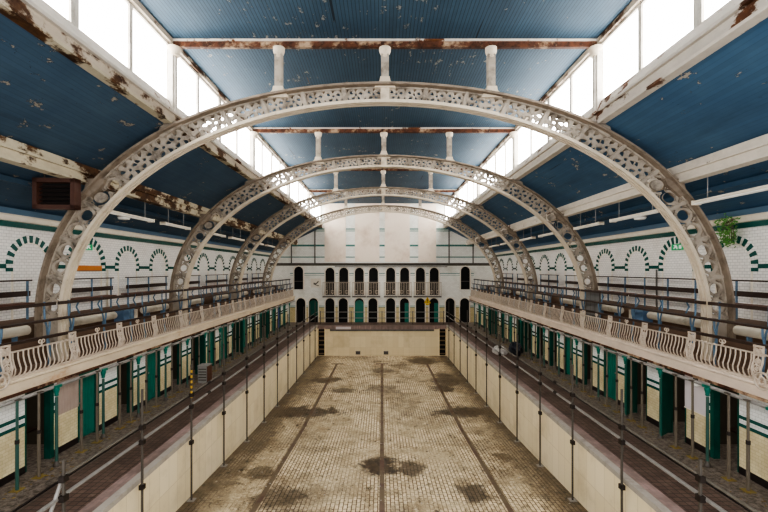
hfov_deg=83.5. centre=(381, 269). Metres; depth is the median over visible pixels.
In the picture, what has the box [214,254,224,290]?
trim
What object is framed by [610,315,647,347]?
balustrade panel
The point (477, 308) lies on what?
changing cubicle
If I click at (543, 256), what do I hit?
trim
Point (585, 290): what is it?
bench
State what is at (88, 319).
pipe
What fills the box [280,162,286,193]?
window
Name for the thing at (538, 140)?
window
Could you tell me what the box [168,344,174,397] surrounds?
prop
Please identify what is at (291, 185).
window
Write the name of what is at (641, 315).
storage chest
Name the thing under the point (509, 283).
bench
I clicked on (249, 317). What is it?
prop
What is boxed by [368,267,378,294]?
window
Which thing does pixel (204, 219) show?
arch
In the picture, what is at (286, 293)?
balustrade panel
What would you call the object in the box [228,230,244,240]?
strip light
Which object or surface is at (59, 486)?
rail
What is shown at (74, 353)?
balustrade panel
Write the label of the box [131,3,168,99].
window
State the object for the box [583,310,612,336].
balustrade panel
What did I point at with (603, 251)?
trim
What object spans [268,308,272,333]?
changing cubicle
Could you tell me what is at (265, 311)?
prop
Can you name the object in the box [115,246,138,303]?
trim
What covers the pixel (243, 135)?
window
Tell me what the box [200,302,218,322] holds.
balustrade panel
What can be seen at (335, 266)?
trim
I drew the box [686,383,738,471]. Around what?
changing cubicle
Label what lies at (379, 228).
trim
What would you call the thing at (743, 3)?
trim
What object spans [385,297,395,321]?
door
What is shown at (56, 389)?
column
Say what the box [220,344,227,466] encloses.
scaffold pole
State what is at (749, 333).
pipe
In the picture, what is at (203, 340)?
changing cubicle
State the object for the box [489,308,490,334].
column
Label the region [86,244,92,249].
exit sign
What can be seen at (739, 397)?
trim
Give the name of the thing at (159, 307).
pipe
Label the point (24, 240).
trim
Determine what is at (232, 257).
trim
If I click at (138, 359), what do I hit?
column
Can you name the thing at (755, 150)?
trim
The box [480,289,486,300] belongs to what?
balustrade panel
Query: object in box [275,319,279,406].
scaffold pole
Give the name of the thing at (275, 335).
litter
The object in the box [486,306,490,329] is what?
changing cubicle
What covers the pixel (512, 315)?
changing cubicle
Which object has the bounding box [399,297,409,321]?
door
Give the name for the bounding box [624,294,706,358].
bench
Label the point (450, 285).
wall
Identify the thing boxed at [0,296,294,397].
trim
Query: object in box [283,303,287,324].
changing cubicle
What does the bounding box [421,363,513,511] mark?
trim
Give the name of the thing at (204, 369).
storage box
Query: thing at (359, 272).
window
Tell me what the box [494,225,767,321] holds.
wall
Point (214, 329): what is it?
prop
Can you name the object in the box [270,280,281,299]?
bench
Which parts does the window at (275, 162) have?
pane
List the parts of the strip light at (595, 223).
casing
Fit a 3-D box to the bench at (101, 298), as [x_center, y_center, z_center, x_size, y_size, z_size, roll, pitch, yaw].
[-7.980,1.532,12.340,0.200,1.544,3.300,0,0,0]
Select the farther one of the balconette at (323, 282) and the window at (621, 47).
the balconette at (323, 282)
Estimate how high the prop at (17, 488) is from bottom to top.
1.900 m
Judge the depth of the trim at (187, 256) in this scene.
21.86 m
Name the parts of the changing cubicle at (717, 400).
panel, door frame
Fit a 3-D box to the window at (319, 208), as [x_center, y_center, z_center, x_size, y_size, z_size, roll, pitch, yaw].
[-5.445,-4.990,37.138,0.120,1.500,1.525,0,0,0]
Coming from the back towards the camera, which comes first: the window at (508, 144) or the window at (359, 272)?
the window at (359, 272)
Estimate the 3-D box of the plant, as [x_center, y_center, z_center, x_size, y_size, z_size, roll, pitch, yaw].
[9.558,-1.081,11.959,0.500,0.976,0.625,0,0,0]
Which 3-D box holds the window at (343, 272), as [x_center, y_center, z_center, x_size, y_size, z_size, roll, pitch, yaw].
[-3.367,0.950,37.865,0.980,2.500,0.110,0,0,0]
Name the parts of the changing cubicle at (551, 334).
panel, door frame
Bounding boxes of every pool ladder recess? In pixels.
[318,329,324,355]
[439,329,445,355]
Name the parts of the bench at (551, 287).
seat, backrest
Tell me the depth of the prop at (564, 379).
17.93 m
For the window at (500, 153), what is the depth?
20.30 m
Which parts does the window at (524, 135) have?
pane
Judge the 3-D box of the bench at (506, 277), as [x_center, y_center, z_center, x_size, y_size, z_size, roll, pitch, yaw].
[9.305,0.795,32.900,0.450,1.071,3.500,0,0,0]
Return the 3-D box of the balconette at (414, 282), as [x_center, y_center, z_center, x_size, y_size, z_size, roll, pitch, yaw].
[3.376,1.735,37.634,1.200,1.310,0.492,0,0,0]
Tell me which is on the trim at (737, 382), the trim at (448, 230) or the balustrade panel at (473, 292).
the balustrade panel at (473, 292)
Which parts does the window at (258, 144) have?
pane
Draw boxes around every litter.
[3,335,275,505]
[501,342,766,506]
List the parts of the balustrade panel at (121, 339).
handrail, rail, rail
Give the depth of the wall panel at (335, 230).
37.85 m
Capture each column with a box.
[53,384,61,466]
[100,368,107,438]
[136,355,141,416]
[163,346,168,400]
[185,338,189,387]
[218,327,221,367]
[231,323,233,359]
[251,316,253,347]
[259,313,261,342]
[273,308,274,334]
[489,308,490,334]
[495,310,496,338]
[502,313,504,342]
[510,316,512,342]
[530,323,532,359]
[542,327,545,367]
[557,332,560,376]
[574,338,578,387]
[595,346,600,400]
[622,355,627,416]
[656,368,663,438]
[702,384,710,466]
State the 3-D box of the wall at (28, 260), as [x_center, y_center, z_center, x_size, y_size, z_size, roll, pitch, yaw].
[-9.975,1.500,20.600,0.250,6.200,35.200,0,0,0]
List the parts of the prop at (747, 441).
plate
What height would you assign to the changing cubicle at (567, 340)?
2.100 m
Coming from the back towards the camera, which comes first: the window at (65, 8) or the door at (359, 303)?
the door at (359, 303)
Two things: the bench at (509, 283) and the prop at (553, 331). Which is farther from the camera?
the bench at (509, 283)
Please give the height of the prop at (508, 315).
1.900 m
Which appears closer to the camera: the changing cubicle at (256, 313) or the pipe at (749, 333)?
the pipe at (749, 333)
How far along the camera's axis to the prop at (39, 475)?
9.53 m
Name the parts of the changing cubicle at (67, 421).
door frame, panel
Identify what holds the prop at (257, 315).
on the floor at (679, 494)
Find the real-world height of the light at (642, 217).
0.130 m
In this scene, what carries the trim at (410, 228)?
attached to the wall at (450, 285)
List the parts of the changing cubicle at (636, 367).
panel, door, door frame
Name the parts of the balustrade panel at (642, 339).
rail, rail, handrail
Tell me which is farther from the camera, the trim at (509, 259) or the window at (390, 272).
the window at (390, 272)
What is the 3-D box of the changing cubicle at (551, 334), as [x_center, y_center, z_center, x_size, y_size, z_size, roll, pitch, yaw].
[8.760,3.550,20.767,1.360,2.100,1.695,0,0,0]
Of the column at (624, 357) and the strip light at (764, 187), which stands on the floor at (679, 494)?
the column at (624, 357)
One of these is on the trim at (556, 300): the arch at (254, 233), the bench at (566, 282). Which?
the bench at (566, 282)
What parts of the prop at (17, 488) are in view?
plate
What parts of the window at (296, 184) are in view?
pane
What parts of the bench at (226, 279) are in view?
seat, backrest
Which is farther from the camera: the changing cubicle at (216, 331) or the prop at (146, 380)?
the changing cubicle at (216, 331)
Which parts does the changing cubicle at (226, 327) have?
door, door frame, panel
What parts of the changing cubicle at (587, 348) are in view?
panel, door frame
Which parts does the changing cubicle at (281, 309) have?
panel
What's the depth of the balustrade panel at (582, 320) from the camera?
17.15 m
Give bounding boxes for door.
[295,297,305,321]
[308,297,318,321]
[324,297,334,321]
[338,297,348,321]
[354,297,364,321]
[367,297,377,321]
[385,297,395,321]
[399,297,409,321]
[415,297,425,321]
[428,297,438,321]
[445,297,455,321]
[459,297,469,321]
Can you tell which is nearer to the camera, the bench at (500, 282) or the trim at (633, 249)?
the trim at (633, 249)
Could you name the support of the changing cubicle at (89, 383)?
on the floor at (679, 494)
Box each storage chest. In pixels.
[114,308,137,321]
[629,309,652,322]
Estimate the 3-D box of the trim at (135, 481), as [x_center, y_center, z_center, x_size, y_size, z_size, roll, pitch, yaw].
[-5.400,4.630,19.400,0.160,0.120,32.800,0,0,0]
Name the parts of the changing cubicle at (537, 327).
panel, door frame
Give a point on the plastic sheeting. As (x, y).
(502, 351)
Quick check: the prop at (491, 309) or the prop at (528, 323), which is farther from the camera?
the prop at (491, 309)
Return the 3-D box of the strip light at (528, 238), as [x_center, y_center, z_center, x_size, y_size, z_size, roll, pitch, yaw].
[7.800,-2.045,23.100,0.220,0.870,2.000,0,0,0]
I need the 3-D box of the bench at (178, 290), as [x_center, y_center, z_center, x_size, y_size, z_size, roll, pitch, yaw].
[-7.980,1.532,15.730,0.200,1.544,3.300,0,0,0]
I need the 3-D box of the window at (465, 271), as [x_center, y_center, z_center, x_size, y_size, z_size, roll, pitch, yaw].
[7.333,0.650,37.865,0.980,2.100,0.110,0,0,0]
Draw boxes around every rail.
[37,315,317,511]
[49,312,316,511]
[320,311,443,324]
[446,315,726,511]
[447,312,758,511]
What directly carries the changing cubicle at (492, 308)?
on the floor at (679, 494)
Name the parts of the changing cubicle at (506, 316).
panel, door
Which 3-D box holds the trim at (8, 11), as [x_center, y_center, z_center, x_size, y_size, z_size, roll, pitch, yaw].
[-5.390,-3.710,20.450,0.270,0.060,34.900,0,0,0]
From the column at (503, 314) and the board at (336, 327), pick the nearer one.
the column at (503, 314)
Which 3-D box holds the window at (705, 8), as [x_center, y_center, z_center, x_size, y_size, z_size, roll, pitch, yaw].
[5.595,-4.990,6.713,0.120,1.500,1.695,0,0,0]
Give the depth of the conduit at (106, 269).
15.33 m
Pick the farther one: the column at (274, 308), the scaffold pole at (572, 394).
the column at (274, 308)
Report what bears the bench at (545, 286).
on the floor at (682, 353)
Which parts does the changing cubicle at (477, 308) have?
panel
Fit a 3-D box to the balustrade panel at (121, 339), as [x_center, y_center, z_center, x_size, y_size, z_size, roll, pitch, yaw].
[-7.759,1.914,13.554,0.201,0.768,2.011,0,0,0]
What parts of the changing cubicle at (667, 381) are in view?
panel, door, door frame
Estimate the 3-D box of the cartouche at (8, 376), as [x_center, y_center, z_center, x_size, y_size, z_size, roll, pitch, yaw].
[-7.620,2.230,8.620,0.043,0.378,0.383,0,0,0]
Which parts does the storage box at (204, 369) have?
lid, panel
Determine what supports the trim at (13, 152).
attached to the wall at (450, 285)
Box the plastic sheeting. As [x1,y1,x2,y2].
[492,345,507,355]
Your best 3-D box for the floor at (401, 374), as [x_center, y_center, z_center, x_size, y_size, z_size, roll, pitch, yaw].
[0.000,6.500,19.300,10.700,1.200,32.600,0,0,0]
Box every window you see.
[43,0,74,25]
[75,0,130,69]
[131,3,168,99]
[178,55,198,115]
[199,76,219,140]
[220,98,236,153]
[237,116,250,165]
[255,137,262,174]
[263,144,271,181]
[272,153,279,188]
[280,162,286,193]
[290,177,292,198]
[293,181,298,201]
[293,265,303,288]
[299,182,303,205]
[304,187,307,207]
[315,201,317,218]
[318,206,320,219]
[324,267,335,294]
[338,267,348,294]
[354,267,364,294]
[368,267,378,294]
[385,267,395,294]
[399,267,409,294]
[415,267,425,294]
[429,267,439,294]
[445,206,447,219]
[448,200,450,216]
[458,187,462,208]
[460,265,470,288]
[463,182,466,205]
[467,176,472,201]
[473,174,475,198]
[480,162,486,193]
[487,154,494,188]
[495,143,504,181]
[505,137,511,174]
[517,118,530,164]
[531,99,547,154]
[548,75,570,140]
[571,55,591,115]
[601,3,639,99]
[640,0,696,69]
[697,0,730,25]
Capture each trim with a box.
[0,0,321,227]
[0,135,297,244]
[0,174,285,246]
[0,206,271,252]
[0,212,270,254]
[0,220,269,256]
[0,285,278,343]
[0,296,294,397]
[0,301,294,407]
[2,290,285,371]
[6,236,47,319]
[11,326,295,511]
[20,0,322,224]
[31,0,320,222]
[67,237,105,311]
[78,325,314,511]
[92,325,317,511]
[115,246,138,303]
[129,0,320,202]
[139,266,149,268]
[149,249,167,300]
[178,255,190,295]
[197,253,209,270]
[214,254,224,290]
[229,256,236,278]
[250,363,342,511]
[251,258,256,286]
[260,259,264,285]
[270,263,493,265]
[280,228,324,257]
[290,273,473,273]
[290,307,473,321]
[314,230,315,262]
[317,325,446,328]
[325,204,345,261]
[330,329,433,330]
[335,266,446,266]
[346,228,354,257]
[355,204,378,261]
[376,363,387,511]
[379,228,384,257]
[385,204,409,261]
[410,228,417,257]
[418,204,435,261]
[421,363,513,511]
[436,228,488,257]
[443,0,753,224]
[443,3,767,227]
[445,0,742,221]
[446,0,641,202]
[446,325,671,511]
[448,230,449,262]
[466,134,767,244]
[468,326,751,511]
[469,296,767,399]
[469,301,767,408]
[472,244,473,262]
[478,290,767,372]
[479,173,767,246]
[485,285,767,344]
[491,205,767,252]
[495,212,767,254]
[496,219,767,256]
[507,258,512,286]
[539,254,549,273]
[554,253,566,270]
[573,252,586,295]
[596,249,614,300]
[614,266,624,268]
[625,246,648,302]
[658,236,693,311]
[711,236,757,319]
[758,264,767,267]
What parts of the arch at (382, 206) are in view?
moulding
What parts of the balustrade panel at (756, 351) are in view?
rail, rail, handrail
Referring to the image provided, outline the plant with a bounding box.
[714,213,740,247]
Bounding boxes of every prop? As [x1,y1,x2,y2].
[8,398,25,492]
[31,391,46,478]
[75,376,87,452]
[91,370,102,443]
[114,362,124,429]
[126,359,135,422]
[144,353,150,412]
[152,350,159,406]
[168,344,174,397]
[176,341,182,392]
[189,337,195,384]
[196,335,199,380]
[208,331,212,373]
[213,329,217,370]
[226,324,230,362]
[233,322,236,358]
[238,320,241,355]
[244,318,246,352]
[249,317,249,349]
[253,315,256,346]
[257,315,259,344]
[262,312,263,341]
[263,311,266,340]
[491,309,493,336]
[492,311,495,337]
[497,311,498,340]
[500,312,501,341]
[504,328,506,344]
[507,315,509,346]
[522,320,525,355]
[527,323,530,358]
[533,324,537,362]
[546,329,550,370]
[552,331,555,373]
[561,334,567,380]
[568,337,574,384]
[581,341,585,391]
[587,344,594,396]
[602,349,610,406]
[612,353,619,412]
[626,358,635,421]
[637,362,646,427]
[669,374,681,448]
[686,379,698,458]
[721,392,736,481]
[739,399,756,493]
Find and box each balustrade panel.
[0,331,71,381]
[68,322,118,361]
[116,315,153,347]
[151,310,180,336]
[178,306,201,328]
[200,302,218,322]
[217,300,232,317]
[230,297,244,313]
[243,295,254,309]
[254,293,262,307]
[262,292,270,304]
[270,291,277,302]
[277,289,283,300]
[283,288,288,298]
[288,287,293,296]
[470,287,475,296]
[475,288,480,298]
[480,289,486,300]
[486,291,493,302]
[493,292,501,304]
[501,293,509,307]
[509,295,520,309]
[519,297,533,313]
[531,300,546,317]
[545,302,563,322]
[562,306,585,328]
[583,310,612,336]
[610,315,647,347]
[645,322,695,361]
[692,331,765,381]
[759,345,767,383]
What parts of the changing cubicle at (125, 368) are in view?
door frame, panel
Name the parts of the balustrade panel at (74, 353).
handrail, rail, rail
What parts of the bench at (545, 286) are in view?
backrest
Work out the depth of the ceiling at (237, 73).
12.05 m
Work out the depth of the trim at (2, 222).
15.48 m
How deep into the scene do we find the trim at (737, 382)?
11.95 m
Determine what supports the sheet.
attached to the changing cubicle at (67, 421)
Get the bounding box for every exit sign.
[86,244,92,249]
[671,244,683,249]
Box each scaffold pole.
[58,458,68,511]
[139,389,145,511]
[186,365,196,501]
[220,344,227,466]
[244,333,249,441]
[262,325,266,422]
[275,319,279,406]
[295,310,298,382]
[303,307,304,373]
[459,307,460,373]
[465,310,468,382]
[484,319,488,406]
[497,325,501,422]
[514,333,519,441]
[536,344,543,466]
[567,365,577,501]
[618,389,624,511]
[695,458,705,511]
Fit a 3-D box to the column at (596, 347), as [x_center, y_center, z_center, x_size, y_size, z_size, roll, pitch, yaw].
[7.640,3.650,15.180,0.150,1.900,0.200,0,0,0]
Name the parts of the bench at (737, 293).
post, rail, backrest, seat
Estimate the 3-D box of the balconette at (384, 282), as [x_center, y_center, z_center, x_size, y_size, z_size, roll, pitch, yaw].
[0.758,1.735,37.634,1.200,1.310,0.492,0,0,0]
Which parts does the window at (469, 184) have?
pane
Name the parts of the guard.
panel, post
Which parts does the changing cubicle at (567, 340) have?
panel, door frame, door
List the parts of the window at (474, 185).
pane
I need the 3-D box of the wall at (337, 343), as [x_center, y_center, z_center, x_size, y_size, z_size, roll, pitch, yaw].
[0.000,6.100,35.660,10.700,2.400,0.120,0,0,0]
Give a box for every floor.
[0,322,767,511]
[10,303,259,375]
[176,356,587,511]
[505,303,765,378]
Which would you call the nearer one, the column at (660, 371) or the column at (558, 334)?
the column at (660, 371)
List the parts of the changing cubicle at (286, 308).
panel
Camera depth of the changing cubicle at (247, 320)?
26.09 m
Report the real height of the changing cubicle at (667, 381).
2.100 m
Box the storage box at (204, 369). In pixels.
[197,363,212,382]
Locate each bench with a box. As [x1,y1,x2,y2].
[0,280,34,318]
[0,302,61,376]
[57,294,139,358]
[70,277,119,312]
[121,276,168,304]
[136,289,186,337]
[182,275,204,296]
[184,286,218,324]
[202,274,228,293]
[216,284,241,314]
[233,274,251,289]
[239,282,258,309]
[250,273,266,287]
[257,281,271,302]
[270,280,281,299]
[281,279,291,290]
[472,279,482,290]
[482,280,493,299]
[492,281,506,299]
[497,273,512,287]
[505,282,524,307]
[511,274,532,289]
[522,284,547,314]
[540,274,558,293]
[545,286,579,324]
[560,275,578,296]
[577,289,627,337]
[584,276,697,313]
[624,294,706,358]
[702,302,767,376]
[732,280,767,318]
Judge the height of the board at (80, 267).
0.190 m
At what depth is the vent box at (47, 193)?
10.33 m
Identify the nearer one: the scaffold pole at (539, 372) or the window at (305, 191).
the scaffold pole at (539, 372)
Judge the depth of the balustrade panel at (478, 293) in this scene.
34.50 m
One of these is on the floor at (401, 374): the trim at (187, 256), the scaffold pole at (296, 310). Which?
the scaffold pole at (296, 310)
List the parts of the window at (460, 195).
pane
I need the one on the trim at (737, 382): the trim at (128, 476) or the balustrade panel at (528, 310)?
the balustrade panel at (528, 310)
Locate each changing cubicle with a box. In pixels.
[0,394,24,486]
[25,382,77,471]
[78,362,116,441]
[117,351,147,419]
[147,343,170,400]
[171,336,190,384]
[191,331,206,373]
[207,326,220,365]
[221,322,231,359]
[233,318,243,351]
[243,315,251,346]
[253,313,259,341]
[259,310,267,337]
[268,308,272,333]
[272,306,277,330]
[278,304,282,327]
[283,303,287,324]
[476,303,480,324]
[481,304,485,327]
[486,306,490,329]
[490,308,497,333]
[498,310,504,337]
[504,313,510,341]
[512,315,520,342]
[520,318,530,351]
[532,322,542,358]
[543,326,556,368]
[557,331,572,374]
[573,336,592,384]
[592,343,616,400]
[617,351,646,419]
[647,362,685,441]
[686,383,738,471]
[739,394,767,488]
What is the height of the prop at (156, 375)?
1.900 m
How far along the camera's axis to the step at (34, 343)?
12.98 m
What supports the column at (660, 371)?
on the floor at (679, 494)
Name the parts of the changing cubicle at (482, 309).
panel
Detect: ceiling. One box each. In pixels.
[0,13,318,250]
[138,0,631,202]
[446,17,767,250]
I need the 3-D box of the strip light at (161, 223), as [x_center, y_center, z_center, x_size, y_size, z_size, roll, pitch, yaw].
[-7.800,-2.045,16.300,0.220,0.870,2.000,0,0,0]
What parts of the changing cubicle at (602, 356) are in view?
panel, door frame, door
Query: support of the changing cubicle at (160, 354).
on the floor at (679, 494)
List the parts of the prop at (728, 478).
plate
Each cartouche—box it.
[0,371,10,390]
[753,371,767,390]
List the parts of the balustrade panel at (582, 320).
handrail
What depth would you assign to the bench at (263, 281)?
29.28 m
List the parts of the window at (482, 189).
pane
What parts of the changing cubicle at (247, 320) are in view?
panel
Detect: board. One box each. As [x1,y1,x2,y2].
[77,265,101,270]
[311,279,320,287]
[336,327,350,328]
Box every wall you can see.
[0,226,269,320]
[108,328,316,511]
[270,203,493,321]
[317,329,446,355]
[447,328,655,511]
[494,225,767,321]
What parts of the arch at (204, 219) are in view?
lantern post, moulding, crown plate, moulding, lantern post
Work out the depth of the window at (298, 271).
37.87 m
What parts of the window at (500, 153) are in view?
pane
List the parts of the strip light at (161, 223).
casing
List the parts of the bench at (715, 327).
leg, seat, backrest, leg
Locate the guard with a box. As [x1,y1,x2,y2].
[586,290,600,329]
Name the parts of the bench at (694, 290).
post, post, seat, post, rail, backrest, post, post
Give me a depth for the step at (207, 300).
14.37 m
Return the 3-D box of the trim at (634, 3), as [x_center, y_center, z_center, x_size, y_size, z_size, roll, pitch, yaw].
[5.575,-5.805,20.450,0.240,0.130,34.900,0,0,0]
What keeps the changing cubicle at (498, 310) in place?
on the floor at (679, 494)
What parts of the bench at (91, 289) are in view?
post, backrest, seat, rail, post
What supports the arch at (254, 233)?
on the floor at (81, 353)
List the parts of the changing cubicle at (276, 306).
panel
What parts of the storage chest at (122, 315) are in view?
panel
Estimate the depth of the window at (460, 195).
30.65 m
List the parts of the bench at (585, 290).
seat, backrest, leg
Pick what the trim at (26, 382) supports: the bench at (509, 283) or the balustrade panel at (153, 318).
the balustrade panel at (153, 318)
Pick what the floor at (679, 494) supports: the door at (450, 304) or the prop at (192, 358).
the prop at (192, 358)
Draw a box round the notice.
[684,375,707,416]
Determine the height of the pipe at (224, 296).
0.396 m
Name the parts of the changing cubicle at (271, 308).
panel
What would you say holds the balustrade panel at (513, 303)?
on the trim at (737, 382)
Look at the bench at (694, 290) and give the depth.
15.07 m
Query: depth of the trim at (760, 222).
15.86 m
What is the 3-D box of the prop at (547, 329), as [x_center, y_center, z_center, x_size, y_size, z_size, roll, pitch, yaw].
[7.620,3.650,19.655,0.200,1.900,0.200,0,0,0]
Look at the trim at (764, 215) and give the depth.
15.86 m
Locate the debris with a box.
[215,359,570,508]
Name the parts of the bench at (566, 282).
backrest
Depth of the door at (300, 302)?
37.84 m
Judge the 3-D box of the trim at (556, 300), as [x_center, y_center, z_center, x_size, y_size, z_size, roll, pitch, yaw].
[9.425,1.530,20.450,0.850,0.420,34.900,0,0,0]
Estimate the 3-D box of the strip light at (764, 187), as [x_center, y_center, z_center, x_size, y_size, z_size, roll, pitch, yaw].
[7.800,-2.045,9.450,0.220,0.870,2.500,0,0,0]
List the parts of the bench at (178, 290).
leg, backrest, seat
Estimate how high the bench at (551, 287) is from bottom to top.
1.544 m
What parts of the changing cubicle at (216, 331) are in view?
door, door frame, panel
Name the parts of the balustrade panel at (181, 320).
handrail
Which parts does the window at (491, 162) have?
pane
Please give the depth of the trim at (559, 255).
23.59 m
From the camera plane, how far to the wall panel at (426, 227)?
37.85 m
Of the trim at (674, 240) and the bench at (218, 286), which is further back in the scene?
the bench at (218, 286)
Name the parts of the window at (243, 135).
pane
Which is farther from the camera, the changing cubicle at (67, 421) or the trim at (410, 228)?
the trim at (410, 228)
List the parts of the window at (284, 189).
pane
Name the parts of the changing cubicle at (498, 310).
panel, door frame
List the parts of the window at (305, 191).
pane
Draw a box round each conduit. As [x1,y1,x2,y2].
[106,269,107,306]
[656,269,657,306]
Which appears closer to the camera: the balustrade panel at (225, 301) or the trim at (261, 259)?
the balustrade panel at (225, 301)
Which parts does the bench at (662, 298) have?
leg, leg, seat, backrest, leg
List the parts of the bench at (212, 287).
backrest, seat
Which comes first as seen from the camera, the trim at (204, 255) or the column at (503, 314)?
the trim at (204, 255)
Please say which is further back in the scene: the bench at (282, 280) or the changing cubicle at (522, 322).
the bench at (282, 280)
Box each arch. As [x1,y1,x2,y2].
[34,39,735,360]
[169,127,597,325]
[228,167,537,309]
[262,189,503,299]
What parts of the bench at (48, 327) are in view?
leg, backrest, seat, leg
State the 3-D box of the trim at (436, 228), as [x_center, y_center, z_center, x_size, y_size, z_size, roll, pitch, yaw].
[7.095,-2.380,37.883,4.671,2.574,0.035,0,0,0]
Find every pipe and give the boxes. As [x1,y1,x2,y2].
[2,325,30,341]
[69,312,116,330]
[140,304,168,315]
[189,298,202,305]
[214,294,228,301]
[516,291,524,296]
[535,294,549,301]
[561,298,579,307]
[601,304,623,315]
[647,312,700,330]
[733,325,767,341]
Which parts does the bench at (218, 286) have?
backrest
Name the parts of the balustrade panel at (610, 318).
rail, handrail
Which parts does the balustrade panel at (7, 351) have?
handrail, rail, rail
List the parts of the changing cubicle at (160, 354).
door, door frame, panel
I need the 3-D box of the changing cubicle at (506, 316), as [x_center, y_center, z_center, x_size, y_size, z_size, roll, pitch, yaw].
[8.760,3.550,27.547,1.360,2.100,1.695,0,0,0]
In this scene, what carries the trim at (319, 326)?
attached to the wall at (337, 343)
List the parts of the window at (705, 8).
pane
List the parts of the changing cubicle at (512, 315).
panel, door frame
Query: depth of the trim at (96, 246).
14.92 m
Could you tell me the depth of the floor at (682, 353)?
11.85 m
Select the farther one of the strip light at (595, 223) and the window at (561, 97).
the strip light at (595, 223)
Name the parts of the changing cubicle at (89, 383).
door, door frame, panel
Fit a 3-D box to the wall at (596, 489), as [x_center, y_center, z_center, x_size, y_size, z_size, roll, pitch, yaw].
[5.410,5.975,19.300,0.120,2.650,32.600,0,0,0]
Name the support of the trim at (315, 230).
attached to the wall at (450, 285)
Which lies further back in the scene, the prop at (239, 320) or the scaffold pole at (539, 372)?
the prop at (239, 320)
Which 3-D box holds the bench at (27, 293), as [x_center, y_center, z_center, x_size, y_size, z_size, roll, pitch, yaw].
[-9.449,0.795,9.600,0.542,1.071,4.100,0,0,0]
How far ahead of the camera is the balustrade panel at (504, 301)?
26.86 m
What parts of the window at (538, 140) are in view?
pane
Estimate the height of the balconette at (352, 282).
1.310 m
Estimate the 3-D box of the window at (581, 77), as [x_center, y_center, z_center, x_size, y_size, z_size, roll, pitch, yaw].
[5.595,-4.990,11.797,0.120,1.500,1.695,0,0,0]
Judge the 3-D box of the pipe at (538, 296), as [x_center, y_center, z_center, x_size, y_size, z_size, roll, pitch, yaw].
[8.640,1.542,23.170,0.232,0.396,1.680,0,0,0]
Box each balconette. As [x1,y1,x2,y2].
[323,282,335,296]
[336,282,350,296]
[352,282,365,296]
[367,282,379,296]
[384,282,397,296]
[398,282,411,296]
[414,282,427,296]
[428,282,441,296]
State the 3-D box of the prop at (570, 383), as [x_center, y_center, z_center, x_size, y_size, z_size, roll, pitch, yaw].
[7.620,3.650,17.340,0.200,1.900,0.200,0,0,0]
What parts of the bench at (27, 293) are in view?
backrest, rail, seat, post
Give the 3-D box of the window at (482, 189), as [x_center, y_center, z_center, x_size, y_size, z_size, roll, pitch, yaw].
[5.595,-4.990,23.663,0.120,1.500,1.695,0,0,0]
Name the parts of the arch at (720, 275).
lantern post, moulding, moulding, crown plate, lantern post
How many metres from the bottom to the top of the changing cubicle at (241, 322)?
2.100 m
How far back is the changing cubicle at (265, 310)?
28.74 m
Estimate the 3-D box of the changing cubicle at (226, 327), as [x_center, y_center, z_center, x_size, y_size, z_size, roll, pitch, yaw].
[-8.760,3.550,22.462,1.360,2.100,1.695,0,0,0]
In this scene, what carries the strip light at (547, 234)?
hanging from the ceiling at (720, 102)
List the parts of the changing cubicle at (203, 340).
door frame, door, panel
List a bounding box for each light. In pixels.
[110,210,154,221]
[117,216,129,219]
[160,209,190,229]
[206,228,225,236]
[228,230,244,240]
[519,230,535,240]
[538,222,560,236]
[573,209,603,229]
[609,205,658,221]
[634,216,646,219]
[691,177,767,204]
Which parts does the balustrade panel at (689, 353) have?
rail, rail, handrail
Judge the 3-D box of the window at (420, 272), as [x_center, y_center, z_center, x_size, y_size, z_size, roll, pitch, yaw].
[3.376,0.950,37.865,0.980,2.500,0.110,0,0,0]
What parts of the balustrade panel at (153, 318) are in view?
handrail, rail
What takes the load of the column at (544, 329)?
on the floor at (679, 494)
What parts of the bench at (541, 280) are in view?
backrest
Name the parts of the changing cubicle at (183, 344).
door frame, panel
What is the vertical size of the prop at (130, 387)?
1.900 m
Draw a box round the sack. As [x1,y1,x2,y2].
[508,342,522,356]
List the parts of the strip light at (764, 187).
casing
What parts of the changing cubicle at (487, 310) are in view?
panel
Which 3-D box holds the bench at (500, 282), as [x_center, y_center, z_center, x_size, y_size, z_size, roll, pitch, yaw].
[7.980,1.532,29.290,0.200,1.544,3.300,0,0,0]
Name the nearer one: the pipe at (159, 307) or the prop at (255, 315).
the pipe at (159, 307)
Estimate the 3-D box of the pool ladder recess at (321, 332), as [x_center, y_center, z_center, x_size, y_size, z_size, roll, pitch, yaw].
[-5.000,5.975,35.530,0.620,2.250,0.120,0,0,0]
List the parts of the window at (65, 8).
pane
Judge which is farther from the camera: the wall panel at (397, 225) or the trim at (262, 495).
the wall panel at (397, 225)
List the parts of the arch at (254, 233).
lantern post, moulding, lantern post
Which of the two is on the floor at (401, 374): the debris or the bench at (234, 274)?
the debris
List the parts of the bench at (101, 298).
leg, backrest, seat, leg, leg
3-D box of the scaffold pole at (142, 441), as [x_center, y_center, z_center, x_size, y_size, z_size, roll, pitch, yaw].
[-5.220,4.394,9.360,0.200,3.587,0.200,0,0,0]
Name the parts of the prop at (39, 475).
plate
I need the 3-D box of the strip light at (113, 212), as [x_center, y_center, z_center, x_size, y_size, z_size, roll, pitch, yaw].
[-7.800,-2.045,13.275,0.220,0.870,2.550,0,0,0]
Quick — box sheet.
[57,375,78,415]
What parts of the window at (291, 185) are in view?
pane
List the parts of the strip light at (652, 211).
casing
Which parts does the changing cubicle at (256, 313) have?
door frame, panel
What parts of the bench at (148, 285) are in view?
seat, backrest, rail, post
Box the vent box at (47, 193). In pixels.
[32,173,80,209]

